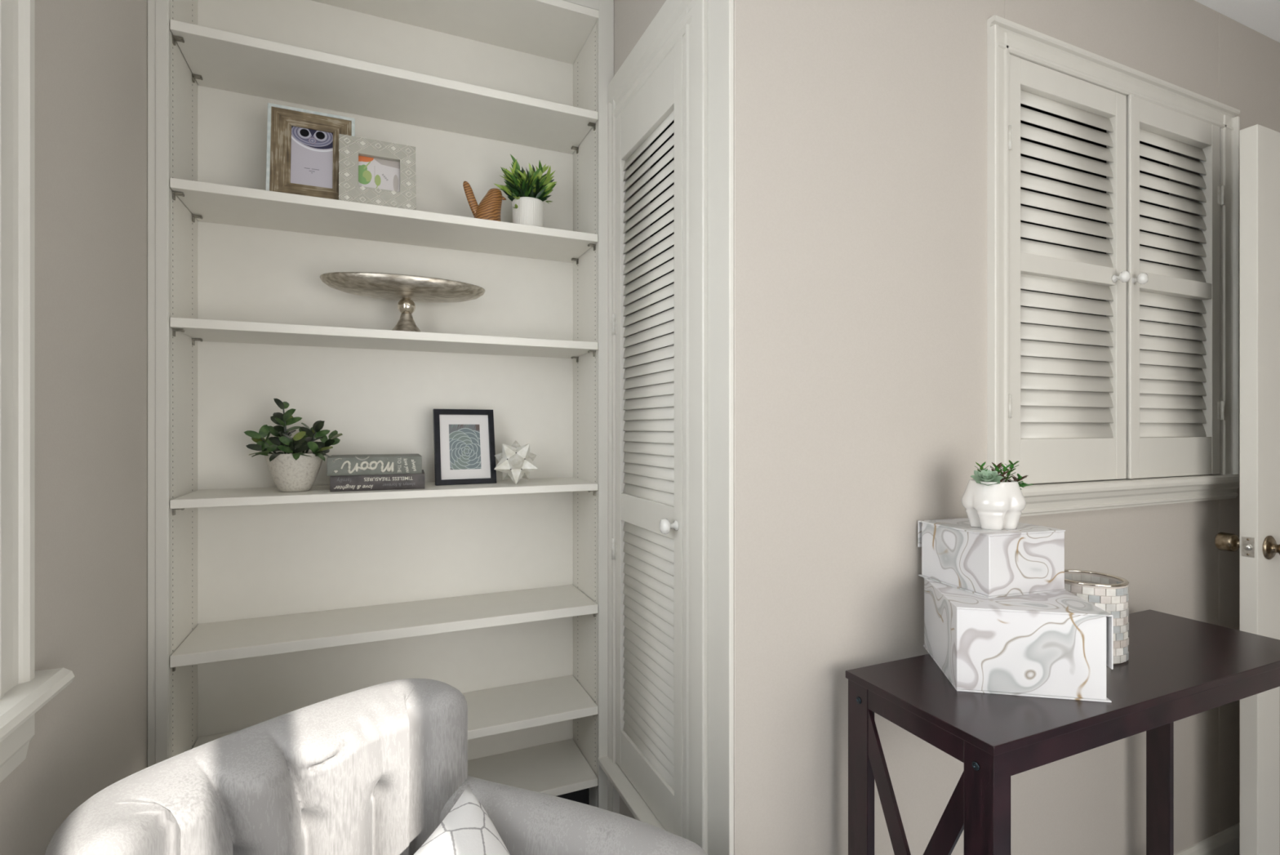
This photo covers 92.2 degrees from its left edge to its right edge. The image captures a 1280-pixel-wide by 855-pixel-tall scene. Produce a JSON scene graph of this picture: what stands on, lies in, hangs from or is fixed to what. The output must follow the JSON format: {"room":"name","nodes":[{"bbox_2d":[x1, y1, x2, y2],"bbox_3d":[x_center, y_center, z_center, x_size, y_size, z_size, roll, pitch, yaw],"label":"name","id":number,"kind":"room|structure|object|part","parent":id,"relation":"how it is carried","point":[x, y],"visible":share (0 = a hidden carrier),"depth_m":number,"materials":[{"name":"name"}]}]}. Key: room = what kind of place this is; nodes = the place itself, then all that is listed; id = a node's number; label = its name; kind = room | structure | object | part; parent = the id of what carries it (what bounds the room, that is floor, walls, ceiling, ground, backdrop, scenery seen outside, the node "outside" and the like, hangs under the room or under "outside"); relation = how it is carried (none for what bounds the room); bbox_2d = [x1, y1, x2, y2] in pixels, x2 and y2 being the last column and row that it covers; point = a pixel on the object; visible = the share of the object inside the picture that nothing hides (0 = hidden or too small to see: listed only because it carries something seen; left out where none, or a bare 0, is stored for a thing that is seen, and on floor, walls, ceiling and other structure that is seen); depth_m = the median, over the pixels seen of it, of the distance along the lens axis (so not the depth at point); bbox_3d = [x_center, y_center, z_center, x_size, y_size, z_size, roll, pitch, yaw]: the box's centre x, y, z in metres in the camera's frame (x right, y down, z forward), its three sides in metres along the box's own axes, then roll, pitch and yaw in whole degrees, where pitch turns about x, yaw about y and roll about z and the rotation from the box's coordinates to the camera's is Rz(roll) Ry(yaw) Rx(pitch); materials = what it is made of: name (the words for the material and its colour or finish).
{"room":"home office","nodes":[
{"label":"home office","id":0,"kind":"room"},
{"bbox_2d":[0,0,147,854],"bbox_3d":[-0.642,0.032,0.239,0.140,2.440,2.950,0,0,-24],"label":"wall","id":1,"kind":"structure","parent":0,"point":[91,55],"depth_m":1.00,"materials":[{"name":"beige paint"}]},
{"bbox_2d":[0,0,75,782],"bbox_3d":[-0.607,-0.281,0.271,0.150,1.434,1.182,0,0,-24],"label":"window","id":2,"kind":"structure","parent":1,"relation":"in","point":[24,690],"depth_m":0.78,"materials":[{"name":"white paint"}]},
{"bbox_3d":[-0.607,0.341,0.271,0.150,0.027,1.182,0,0,-23],"label":"sill","id":3,"kind":"part","parent":2,"relation":"part of","materials":[{"name":"white paint"}]},
{"bbox_2d":[613,0,666,818],"bbox_3d":[-0.010,0.032,1.645,0.090,2.440,0.875,0,0,-24],"label":"wall","id":4,"kind":"structure","parent":0,"point":[632,18],"depth_m":1.60,"materials":[{"name":"beige paint"}]},
{"bbox_2d":[649,103,1168,385],"bbox_3d":[0.776,0.032,1.932,1.580,2.440,0.775,0,0,-24],"label":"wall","id":5,"kind":"structure","parent":0,"point":[1021,104],"depth_m":2.06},
{"bbox_2d":[733,0,1279,854],"bbox_3d":[1.247,0.032,1.649,2.398,2.443,0.120,0,0,-24],"label":"wall","id":6,"kind":"structure","parent":0,"point":[860,126],"depth_m":1.25,"materials":[{"name":"beige paint"}]},
{"bbox_2d":[611,36,683,837],"bbox_3d":[0.004,0.035,1.456,0.064,1.700,0.390,0,0,-24],"label":"door","id":7,"kind":"structure","parent":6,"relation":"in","point":[647,546],"depth_m":1.44,"materials":[{"name":"white paint"}]},
{"bbox_3d":[0.060,0.207,1.294,0.038,0.033,0.033,0,0,-23],"label":"knob","id":8,"kind":"part","parent":7,"relation":"part of","materials":[{"name":"white ceramic"}]},
{"bbox_2d":[597,0,733,854],"bbox_3d":[0.036,0.032,1.391,0.065,2.440,0.610,0,0,-24],"label":"trim","id":9,"kind":"structure","parent":6,"relation":"attached to","point":[706,27],"depth_m":1.18,"materials":[{"name":"white paint"}]},
{"bbox_2d":[1008,53,1130,484],"bbox_3d":[1.044,-0.360,1.487,0.454,0.986,0.060,0,0,-24],"label":"louvered shutter","id":10,"kind":"object","parent":6,"relation":"attached to","point":[1068,417],"visible":0.96,"depth_m":1.50,"materials":[{"name":"white paint"}]},
{"bbox_3d":[1.208,-0.377,1.545,0.029,0.029,0.034,0,0,-23],"label":"knob","id":11,"kind":"part","parent":10,"relation":"part of","materials":[{"name":"white ceramic"}]},
{"bbox_2d":[986,14,1239,516],"bbox_3d":[1.256,-0.354,1.568,1.082,1.120,0.035,0,0,-24],"label":"trim","id":12,"kind":"structure","parent":6,"relation":"attached to","point":[1005,37],"depth_m":1.50,"materials":[{"name":"white paint"}]},
{"bbox_3d":[1.256,0.146,1.568,1.082,0.024,0.035,0,0,-23],"label":"sill","id":13,"kind":"part","parent":12,"relation":"part of","materials":[{"name":"white paint"}]},
{"bbox_2d":[1126,93,1224,479],"bbox_3d":[1.452,-0.360,1.661,0.441,0.986,0.066,0,0,-24],"label":"louvered shutter","id":14,"kind":"object","parent":6,"relation":"attached to","point":[1175,414],"visible":0.94,"depth_m":1.67,"materials":[{"name":"white paint"}]},
{"bbox_3d":[1.269,-0.377,1.565,0.029,0.029,0.034,0,0,-23],"label":"knob","id":15,"kind":"part","parent":14,"relation":"part of","materials":[{"name":"white ceramic"}]},
{"bbox_2d":[1173,822,1239,854],"bbox_3d":[1.286,1.206,1.593,2.370,0.093,0.014,0,0,-24],"label":"baseboard","id":16,"kind":"structure","parent":6,"relation":"attached to","point":[1226,842],"depth_m":1.75,"materials":[{"name":"white paint"}]},
{"bbox_2d":[1214,124,1279,854],"bbox_3d":[1.896,0.237,1.720,0.771,2.006,0.168,0,0,-24],"label":"door","id":17,"kind":"structure","parent":6,"relation":"in","point":[1259,541],"depth_m":1.57,"materials":[{"name":"white paint"}]},
{"bbox_3d":[1.581,0.307,1.639,0.062,0.062,0.066,0,0,-23],"label":"knob","id":18,"kind":"part","parent":17,"relation":"part of","materials":[{"name":"gold metal"}]},
{"bbox_3d":[1.552,0.305,1.571,0.001,0.050,0.024,0,0,-23],"label":"latch plate","id":19,"kind":"part","parent":17,"relation":"part of","materials":[{"name":"silver metal"}]},
{"bbox_3d":[1.621,0.307,1.545,0.062,0.062,0.066,0,0,-23],"label":"knob","id":20,"kind":"part","parent":17,"relation":"part of","materials":[{"name":"gold metal"}]},
{"bbox_2d":[1194,0,1279,42],"bbox_3d":[1.013,-1.238,0.931,3.800,0.100,3.300,0,0,-24],"label":"ceiling","id":21,"kind":"structure","parent":0,"point":[1263,16],"depth_m":1.76,"materials":[{"name":"paint"}]},
{"bbox_3d":[0.941,1.302,0.845,4.400,0.100,3.600,0,0,-23],"label":"floor","id":22,"kind":"structure","parent":0,"visible":0},
{"bbox_2d":[44,678,706,854],"bbox_3d":[-0.337,0.850,0.787,0.622,0.805,0.779,0,0,36],"label":"armchair","id":23,"kind":"object","parent":22,"relation":"on","point":[377,769],"visible":0.98,"depth_m":0.93,"materials":[{"name":"grey fabric"}]},
{"bbox_3d":[-0.520,0.779,0.918,0.173,0.665,0.548,0,0,36],"label":"backrest","id":24,"kind":"part","parent":23,"relation":"part of","materials":[{"name":"grey fabric"}]},
{"bbox_2d":[413,784,510,854],"bbox_3d":[-0.229,0.712,0.802,0.229,0.256,0.362,0,0,18],"label":"throw pillow","id":25,"kind":"object","parent":23,"relation":"on","point":[467,828],"visible":1,"depth_m":0.91,"materials":[{"name":"fabric"}]},
{"bbox_3d":[-0.126,0.864,1.009,0.512,0.496,0.106,0,0,22],"label":"arm","id":26,"kind":"part","parent":23,"relation":"part of","materials":[{"name":"grey fabric"}]},
{"bbox_2d":[147,0,613,809],"bbox_3d":[-0.588,0.033,1.577,1.025,2.439,0.246,0,0,-24],"label":"bookcase","id":27,"kind":"object","parent":22,"relation":"on","point":[265,602],"visible":0.91,"depth_m":1.60,"materials":[{"name":"white paint"}]},
{"bbox_3d":[-0.997,0.033,1.277,0.036,2.439,0.022,0,0,-23],"label":"frame","id":28,"kind":"part","parent":27,"relation":"part of","materials":[{"name":"white paint"}]},
{"bbox_3d":[-1.035,0.076,1.388,0.018,2.351,0.212,0,0,-23],"label":"panel","id":29,"kind":"part","parent":27,"relation":"part of","materials":[{"name":"white paint"}]},
{"bbox_2d":[243,398,342,492],"bbox_3d":[-0.812,0.041,1.449,0.202,0.218,0.172,0,0,-24],"label":"potted plant","id":30,"kind":"object","parent":27,"relation":"on","point":[292,469],"visible":0.99,"depth_m":1.43,"materials":[{"name":"green plant"}]},
{"bbox_3d":[-0.816,0.105,1.455,0.123,0.090,0.123,0,0,-23],"label":"pot","id":31,"kind":"part","parent":30,"relation":"part of","materials":[{"name":"ceramic"}]},
{"bbox_2d":[266,102,355,199],"bbox_3d":[-0.766,-0.630,1.439,0.181,0.226,0.051,0,0,-24],"label":"picture frame","id":32,"kind":"object","parent":27,"relation":"on","point":[302,157],"visible":0.9,"depth_m":1.43,"materials":[{"name":"brown wood"}]},
{"bbox_2d":[290,125,333,188],"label":"print","id":33,"kind":"object","parent":32,"relation":"attached to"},
{"bbox_2d":[329,469,424,491],"bbox_3d":[-0.652,0.132,1.545,0.209,0.038,0.153,0,0,-20],"label":"book","id":34,"kind":"object","parent":27,"relation":"on","point":[402,481],"visible":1,"depth_m":1.47,"materials":[{"name":"grey paper"}]},
{"bbox_2d":[327,453,422,475],"bbox_3d":[-0.659,0.090,1.537,0.208,0.046,0.152,0,0,-23],"label":"book","id":35,"kind":"object","parent":34,"relation":"on","point":[371,464],"visible":1,"depth_m":1.47,"materials":[{"name":"grey paper"}]},
{"bbox_2d":[338,133,416,209],"bbox_3d":[-0.623,-0.601,1.465,0.169,0.167,0.032,0,0,-24],"label":"picture frame","id":36,"kind":"object","parent":27,"relation":"on","point":[371,171],"visible":1,"depth_m":1.46,"materials":[{"name":"white wood"}]},
{"bbox_2d":[358,155,399,191],"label":"print","id":37,"kind":"object","parent":36,"relation":"attached to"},
{"bbox_3d":[-0.590,0.487,1.571,0.941,0.024,0.230,0,0,-23],"label":"shelf","id":38,"kind":"part","parent":27,"relation":"part of","materials":[{"name":"white paint"}]},
{"bbox_3d":[-0.590,0.160,1.571,0.941,0.018,0.230,0,0,-23],"label":"shelf","id":39,"kind":"part","parent":27,"relation":"part of","materials":[{"name":"white paint"}]},
{"bbox_3d":[-0.590,-0.219,1.571,0.941,0.020,0.230,0,0,-23],"label":"shelf","id":40,"kind":"part","parent":27,"relation":"part of","materials":[{"name":"white paint"}]},
{"bbox_3d":[-0.590,-0.509,1.571,0.941,0.020,0.230,0,0,-23],"label":"shelf","id":41,"kind":"part","parent":27,"relation":"part of","materials":[{"name":"white paint"}]},
{"bbox_3d":[-0.590,-0.838,1.571,0.941,0.021,0.230,0,0,-23],"label":"shelf","id":42,"kind":"part","parent":27,"relation":"part of","materials":[{"name":"white paint"}]},
{"bbox_3d":[-0.590,0.759,1.571,0.941,0.022,0.230,0,0,-23],"label":"shelf","id":43,"kind":"part","parent":27,"relation":"part of","materials":[{"name":"white paint"}]},
{"bbox_2d":[320,271,485,331],"bbox_3d":[-0.595,-0.298,1.569,0.394,0.138,0.197,0,0,-24],"label":"dish","id":44,"kind":"object","parent":27,"relation":"on","point":[406,289],"visible":0.94,"depth_m":1.52,"materials":[{"name":"silver metal"}]},
{"bbox_3d":[-0.595,-0.348,1.569,0.394,0.037,0.197,0,0,-23],"label":"plate","id":45,"kind":"part","parent":44,"relation":"part of","materials":[{"name":"silver metal"}]},
{"bbox_3d":[-0.590,-1.110,1.571,0.980,0.020,0.230,0,0,-23],"label":"panel","id":46,"kind":"part","parent":27,"relation":"part of","materials":[{"name":"white paint"}]},
{"bbox_2d":[432,408,496,485],"bbox_3d":[-0.470,0.052,1.652,0.158,0.202,0.052,0,0,-26],"label":"picture frame","id":47,"kind":"object","parent":27,"relation":"on","point":[464,439],"visible":0.99,"depth_m":1.65,"materials":[{"name":"black paint"}]},
{"bbox_2d":[448,424,481,469],"bbox_3d":[-0.469,0.051,1.651,0.081,0.122,0.002,0,-11,-26],"label":"print","id":48,"kind":"object","parent":47,"relation":"attached to","point":[464,439],"depth_m":1.65},
{"bbox_2d":[462,180,506,221],"bbox_3d":[-0.411,-0.579,1.633,0.113,0.134,0.058,0,0,-24],"label":"bird","id":49,"kind":"object","parent":27,"relation":"on","point":[490,206],"visible":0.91,"depth_m":1.62},
{"bbox_2d":[493,440,537,484],"bbox_3d":[-0.334,0.093,1.656,0.129,0.116,0.113,0,0,20],"label":"star ornament","id":50,"kind":"object","parent":27,"relation":"on","point":[516,462],"visible":1,"depth_m":1.63,"materials":[{"name":"white ceramic"}]},
{"bbox_2d":[494,154,556,226],"bbox_3d":[-0.309,-0.622,1.673,0.174,0.206,0.146,0,0,-24],"label":"potted plant","id":51,"kind":"object","parent":27,"relation":"on","point":[527,192],"visible":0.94,"depth_m":1.65,"materials":[{"name":"green plant"}]},
{"bbox_3d":[-0.305,-0.567,1.680,0.086,0.095,0.086,0,0,-23],"label":"pot","id":52,"kind":"part","parent":51,"relation":"part of","materials":[{"name":"white ceramic"}]},
{"bbox_3d":[-0.590,0.952,1.571,0.941,0.021,0.230,0,0,-23],"label":"shelf","id":53,"kind":"part","parent":27,"relation":"part of","materials":[{"name":"white paint"}]},
{"bbox_3d":[-0.548,-1.154,1.473,0.944,0.066,0.019,0,0,-23],"label":"frame","id":54,"kind":"part","parent":27,"relation":"part of","materials":[{"name":"white paint"}]},
{"bbox_3d":[-0.153,0.076,1.771,0.018,2.351,0.212,0,0,-23],"label":"panel","id":55,"kind":"part","parent":27,"relation":"part of","materials":[{"name":"white paint"}]},
{"bbox_3d":[-0.094,0.033,1.670,0.044,2.439,0.019,0,0,-23],"label":"frame","id":56,"kind":"part","parent":27,"relation":"part of","materials":[{"name":"white paint"}]},
{"bbox_2d":[845,608,1279,854],"bbox_3d":[0.890,0.854,1.209,0.972,0.797,0.301,0,0,-24],"label":"console table","id":57,"kind":"object","parent":22,"relation":"on","point":[1176,668],"visible":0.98,"depth_m":1.07,"materials":[{"name":"brown wood"}]},
{"bbox_3d":[0.415,0.861,1.137,0.037,0.783,0.051,0,0,-23],"label":"leg","id":58,"kind":"part","parent":57,"relation":"part of","materials":[{"name":"brown wood"}]},
{"bbox_3d":[0.456,0.487,1.020,0.018,0.036,0.196,0,0,-23],"label":"rail","id":59,"kind":"part","parent":57,"relation":"part of","materials":[{"name":"brown wood"}]},
{"bbox_3d":[0.514,0.861,0.911,0.037,0.783,0.051,0,0,-23],"label":"leg","id":60,"kind":"part","parent":57,"relation":"part of","materials":[{"name":"brown wood"}]},
{"bbox_2d":[923,577,1113,702],"bbox_3d":[0.685,0.383,1.149,0.240,0.145,0.222,0,0,11],"label":"box","id":61,"kind":"object","parent":57,"relation":"on","point":[1056,644],"visible":0.88,"depth_m":1.05,"materials":[{"name":"cardboard"}]},
{"bbox_2d":[917,517,1065,598],"bbox_3d":[0.695,0.252,1.229,0.184,0.115,0.179,0,0,-17],"label":"box","id":62,"kind":"object","parent":61,"relation":"on","point":[1028,558],"visible":0.86,"depth_m":1.16,"materials":[{"name":"cardboard"}]},
{"bbox_3d":[0.695,0.222,1.229,0.184,0.055,0.179,0,0,-17],"label":"lid","id":63,"kind":"part","parent":62,"relation":"part of","materials":[{"name":"cardboard"}]},
{"bbox_3d":[0.695,0.309,1.228,0.184,0.003,0.176,0,0,-17],"label":"board","id":64,"kind":"part","parent":62,"relation":"part of","materials":[{"name":"cardboard"}]},
{"bbox_2d":[961,459,1033,529],"bbox_3d":[0.696,0.129,1.204,0.123,0.131,0.094,0,0,-13],"label":"succulent planter","id":65,"kind":"object","parent":62,"relation":"on","point":[991,501],"visible":1,"depth_m":1.17,"materials":[{"name":"white ceramic"}]},
{"bbox_3d":[0.690,0.149,1.203,0.103,0.091,0.094,0,0,-13],"label":"pot","id":66,"kind":"part","parent":65,"relation":"part of","materials":[{"name":"white ceramic"}]},
{"bbox_3d":[0.684,0.454,1.149,0.237,0.003,0.222,0,0,11],"label":"board","id":67,"kind":"part","parent":61,"relation":"part of","materials":[{"name":"cardboard"}]},
{"bbox_2d":[1064,568,1128,664],"bbox_3d":[0.903,0.378,1.244,0.133,0.154,0.133,0,0,-24],"label":"candle holder","id":68,"kind":"object","parent":57,"relation":"on","point":[1108,593],"visible":0.51,"depth_m":1.19,"materials":[{"name":"silver tile"}]},
{"bbox_3d":[1.275,0.861,1.510,0.018,0.783,0.050,0,0,-23],"label":"leg","id":69,"kind":"part","parent":57,"relation":"part of","materials":[{"name":"brown wood"}]}
]}

